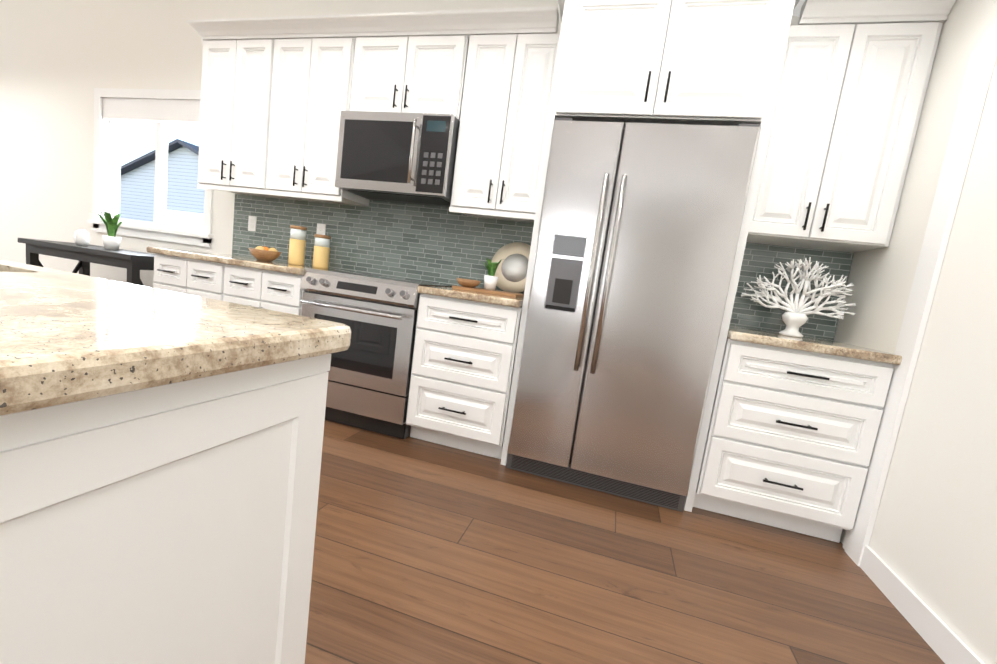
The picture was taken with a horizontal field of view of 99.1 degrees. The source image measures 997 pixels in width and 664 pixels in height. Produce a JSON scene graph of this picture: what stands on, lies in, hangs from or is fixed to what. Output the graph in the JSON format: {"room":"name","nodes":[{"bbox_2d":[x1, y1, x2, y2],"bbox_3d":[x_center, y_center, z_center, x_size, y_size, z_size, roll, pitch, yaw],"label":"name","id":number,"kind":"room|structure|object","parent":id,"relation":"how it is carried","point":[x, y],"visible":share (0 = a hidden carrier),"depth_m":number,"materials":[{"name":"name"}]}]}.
{"room":"kitchen","nodes":[
{"label":"kitchen","id":0,"kind":"room"},
{"bbox_2d":[0,0,798,332],"bbox_3d":[-2.834,-1.714,3.620,10.472,3.750,0.150,9,8,15],"label":"wall","id":1,"kind":"structure","parent":0,"point":[60,60],"depth_m":3.77,"materials":[{"name":"white paint"}]},
{"bbox_2d":[87,88,213,246],"bbox_3d":[-2.923,-1.406,3.621,1.380,1.220,0.152,9,8,15],"label":"window","id":2,"kind":"structure","parent":1,"relation":"attached to","point":[160,109],"depth_m":3.64,"materials":[{"name":"white wood"}]},
{"bbox_2d":[197,18,294,198],"bbox_3d":[-1.780,-1.562,3.081,0.605,1.062,0.333,9,8,15],"label":"upper cabinet","id":3,"kind":"object","parent":1,"relation":"attached to","point":[236,82],"depth_m":2.92,"materials":[{"name":"white paint"}]},
{"bbox_2d":[263,18,368,205],"bbox_3d":[-1.203,-1.466,2.927,0.605,1.062,0.333,9,8,15],"label":"upper cabinet","id":4,"kind":"object","parent":1,"relation":"attached to","point":[279,95],"depth_m":2.77,"materials":[{"name":"white paint"}]},
{"bbox_2d":[343,14,466,115],"bbox_3d":[-0.517,-1.607,2.720,0.749,0.552,0.333,9,8,15],"label":"upper cabinet","id":5,"kind":"object","parent":1,"relation":"attached to","point":[401,63],"depth_m":2.55,"materials":[{"name":"white paint"}]},
{"bbox_2d":[335,111,459,206],"bbox_3d":[-0.600,-1.097,2.728,0.747,0.462,0.452,9,8,15],"label":"microwave","id":6,"kind":"object","parent":5,"relation":"attached to","point":[408,158],"visible":0.96,"depth_m":2.56,"materials":[{"name":"silver metal"}]},
{"bbox_2d":[449,10,559,221],"bbox_3d":[0.094,-1.249,2.580,0.585,1.062,0.333,9,8,15],"label":"upper cabinet","id":7,"kind":"object","parent":1,"relation":"attached to","point":[507,72],"depth_m":2.43,"materials":[{"name":"white paint"}]},
{"bbox_2d":[232,194,853,339],"bbox_3d":[-0.112,-0.550,2.871,4.218,0.528,0.009,9,8,15],"label":"tile backsplash","id":8,"kind":"structure","parent":1,"relation":"attached to","point":[434,244],"depth_m":2.97,"materials":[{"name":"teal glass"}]},
{"bbox_2d":[248,216,256,231],"bbox_3d":[-1.944,-0.855,3.352,0.074,0.116,0.007,9,8,15],"label":"electrical outlet plate","id":9,"kind":"object","parent":8,"relation":"attached to","point":[252,220],"depth_m":3.35,"materials":[{"name":"white plastic"}]},
{"bbox_2d":[316,223,325,234],"bbox_3d":[-1.334,-0.753,3.189,0.074,0.116,0.007,9,8,15],"label":"electrical outlet plate","id":10,"kind":"object","parent":8,"relation":"attached to","point":[321,228],"depth_m":3.18,"materials":[{"name":"white plastic"}]},
{"bbox_2d":[501,0,799,511],"bbox_3d":[0.711,-0.447,2.294,1.154,2.513,0.687,9,8,15],"label":"surround","id":11,"kind":"object","parent":1,"relation":"attached to","point":[705,62],"visible":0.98,"depth_m":1.95,"materials":[{"name":"white paint"}]},
{"bbox_2d":[305,420,944,663],"bbox_3d":[-4.123,0.522,0.199,10.472,0.120,7.800,9,8,15],"label":"floor","id":12,"kind":"structure","parent":0,"point":[426,552],"depth_m":1.52,"materials":[{"name":"brown wood"}]},
{"bbox_2d":[18,238,154,285],"bbox_3d":[-3.049,-0.223,3.301,1.160,0.838,0.440,9,8,15],"label":"console table","id":13,"kind":"object","parent":12,"relation":"on","point":[133,263],"visible":0.29,"depth_m":3.06,"materials":[{"name":"black paint"}]},
{"bbox_2d":[74,229,89,245],"bbox_3d":[-3.204,-0.727,3.268,0.090,0.119,0.088,9,8,15],"label":"jar","id":14,"kind":"object","parent":13,"relation":"on","point":[82,237],"visible":0.96,"depth_m":3.24,"materials":[{"name":"white ceramic"}]},
{"bbox_2d":[91,211,121,249],"bbox_3d":[-2.945,-0.768,3.206,0.220,0.282,0.242,9,8,15],"label":"potted plant","id":15,"kind":"object","parent":13,"relation":"on","point":[111,241],"visible":1,"depth_m":3.19,"materials":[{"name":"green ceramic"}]},
{"bbox_2d":[0,359,330,663],"bbox_3d":[-1.636,0.292,0.611,2.547,0.872,1.096,9,8,15],"label":"kitchen island","id":16,"kind":"object","parent":12,"relation":"on","point":[160,457],"depth_m":0.45,"materials":[{"name":"white paint"}]},
{"bbox_2d":[0,259,351,434],"bbox_3d":[-1.619,-0.146,0.420,2.596,0.040,1.394,9,8,15],"label":"island countertop","id":17,"kind":"structure","parent":16,"relation":"on","point":[72,344],"depth_m":0.44,"materials":[{"name":"beige stone"}]},
{"bbox_2d":[146,246,341,314],"bbox_3d":[-1.741,-0.055,3.041,1.242,0.912,0.652,9,8,15],"label":"base cabinet","id":18,"kind":"object","parent":12,"relation":"on","point":[255,282],"visible":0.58,"depth_m":2.71,"materials":[{"name":"white paint"}]},
{"bbox_2d":[249,246,281,261],"bbox_3d":[-1.662,-0.558,3.024,0.210,0.100,0.210,9,8,15],"label":"fruit bowl","id":19,"kind":"object","parent":18,"relation":"on","point":[261,253],"visible":1,"depth_m":2.97,"materials":[{"name":"brown wood"}]},
{"bbox_2d":[288,225,306,265],"bbox_3d":[-1.438,-0.617,3.039,0.108,0.272,0.106,9,8,15],"label":"canister","id":20,"kind":"object","parent":18,"relation":"on","point":[297,244],"visible":0.98,"depth_m":3.00,"materials":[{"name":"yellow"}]},
{"bbox_2d":[313,234,330,268],"bbox_3d":[-1.254,-0.569,3.012,0.108,0.232,0.106,9,8,15],"label":"canister","id":21,"kind":"object","parent":18,"relation":"on","point":[321,251],"visible":0.98,"depth_m":2.97,"materials":[{"name":"yellow glass"}]},
{"bbox_2d":[300,268,453,438],"bbox_3d":[-0.790,0.102,2.766,0.755,0.919,0.691,9,8,15],"label":"range oven","id":22,"kind":"object","parent":12,"relation":"on","point":[369,379],"visible":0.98,"depth_m":2.48,"materials":[{"name":"silver metal"}]},
{"bbox_2d":[406,286,523,458],"bbox_3d":[-0.142,0.212,2.613,0.589,0.912,0.652,9,8,15],"label":"base cabinet","id":23,"kind":"object","parent":12,"relation":"on","point":[464,352],"visible":0.85,"depth_m":2.33,"materials":[{"name":"white paint"}]},
{"bbox_2d":[452,286,523,297],"bbox_3d":[-0.051,-0.247,2.597,0.390,0.018,0.280,9,8,15],"label":"cutting board","id":24,"kind":"object","parent":23,"relation":"on","point":[497,292],"visible":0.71,"depth_m":2.48,"materials":[{"name":"brown wood"}]},
{"bbox_2d":[457,278,480,287],"bbox_3d":[-0.182,-0.294,2.567,0.150,0.046,0.148,9,8,15],"label":"bowl","id":25,"kind":"object","parent":24,"relation":"on","point":[469,283],"visible":0.94,"depth_m":2.52,"materials":[{"name":"brown wood"}]},
{"bbox_2d":[480,258,506,290],"bbox_3d":[-0.041,-0.355,2.599,0.175,0.195,0.184,9,8,15],"label":"potted plant","id":26,"kind":"object","parent":24,"relation":"on","point":[490,280],"visible":1,"depth_m":2.56,"materials":[{"name":"white ceramic"}]},
{"bbox_2d":[491,242,530,292],"bbox_3d":[0.110,-0.417,2.740,0.340,0.330,0.085,9,8,15],"label":"plate","id":27,"kind":"object","parent":23,"relation":"on","point":[511,273],"visible":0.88,"depth_m":2.75,"materials":[{"name":"beige ceramic"}]},
{"bbox_2d":[506,118,760,511],"bbox_3d":[0.660,-0.102,2.327,0.910,1.811,0.712,9,8,15],"label":"refrigerator","id":28,"kind":"object","parent":12,"relation":"on","point":[640,224],"visible":1,"depth_m":2.04,"materials":[{"name":"silver metal"}]},
{"bbox_2d":[693,326,901,542],"bbox_3d":[1.401,0.470,2.200,0.665,0.912,0.652,9,8,15],"label":"base cabinet","id":29,"kind":"object","parent":12,"relation":"on","point":[792,432],"visible":0.81,"depth_m":1.92,"materials":[{"name":"white paint"}]},
{"bbox_2d":[741,257,855,337],"bbox_3d":[1.536,-0.177,2.170,0.520,0.403,0.124,9,8,15],"label":"sculpture","id":30,"kind":"object","parent":29,"relation":"on","point":[794,317],"visible":1,"depth_m":2.15,"materials":[{"name":"white ceramic"}]},
{"bbox_2d":[792,0,804,16],"bbox_3d":[-3.719,-2.522,-0.193,10.472,1.269,7.800,9,8,15],"label":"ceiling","id":31,"kind":"structure","parent":0,"point":[797,10],"depth_m":2.24,"materials":[{"name":"white paint"}]},
{"bbox_2d":[833,0,996,663],"bbox_3d":[1.031,-0.551,-1.435,0.150,3.750,7.650,9,8,15],"label":"wall","id":32,"kind":"structure","parent":0,"point":[933,543],"depth_m":1.56,"materials":[{"name":"white paint"}]},
{"bbox_2d":[746,0,955,252],"bbox_3d":[1.630,-0.996,2.137,0.663,1.077,0.394,9,8,15],"label":"upper cabinet","id":33,"kind":"object","parent":32,"relation":"attached to","point":[851,92],"visible":0.94,"depth_m":2.00,"materials":[{"name":"white paint"}]},
{"bbox_2d":[845,37,996,565],"bbox_3d":[1.704,-0.041,1.739,0.020,2.120,0.110,9,8,15],"label":"door frame","id":34,"kind":"structure","parent":32,"relation":"attached to","point":[977,79],"depth_m":1.71,"materials":[{"name":"white wood"}]},
{"bbox_2d":[859,545,984,663],"bbox_3d":[0.641,1.253,-1.437,0.013,0.100,6.780,9,8,15],"label":"baseboard","id":35,"kind":"structure","parent":32,"relation":"attached to","point":[943,640],"depth_m":1.48,"materials":[{"name":"white wood"}]},
{"label":"outside","id":36,"kind":"structure","parent":0,"visible":0},
{"bbox_3d":[-32.846,-6.560,28.279,140.000,0.110,120.000,9,8,15],"label":"ground","id":37,"kind":"structure","parent":36,"visible":0},
{"bbox_2d":[120,139,204,228],"bbox_3d":[-12.801,-6.041,23.180,11.700,5.410,9.700,9,8,15],"label":"house","id":38,"kind":"structure","parent":37,"relation":"on","point":[185,202],"depth_m":18.93,"materials":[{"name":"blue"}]}
]}

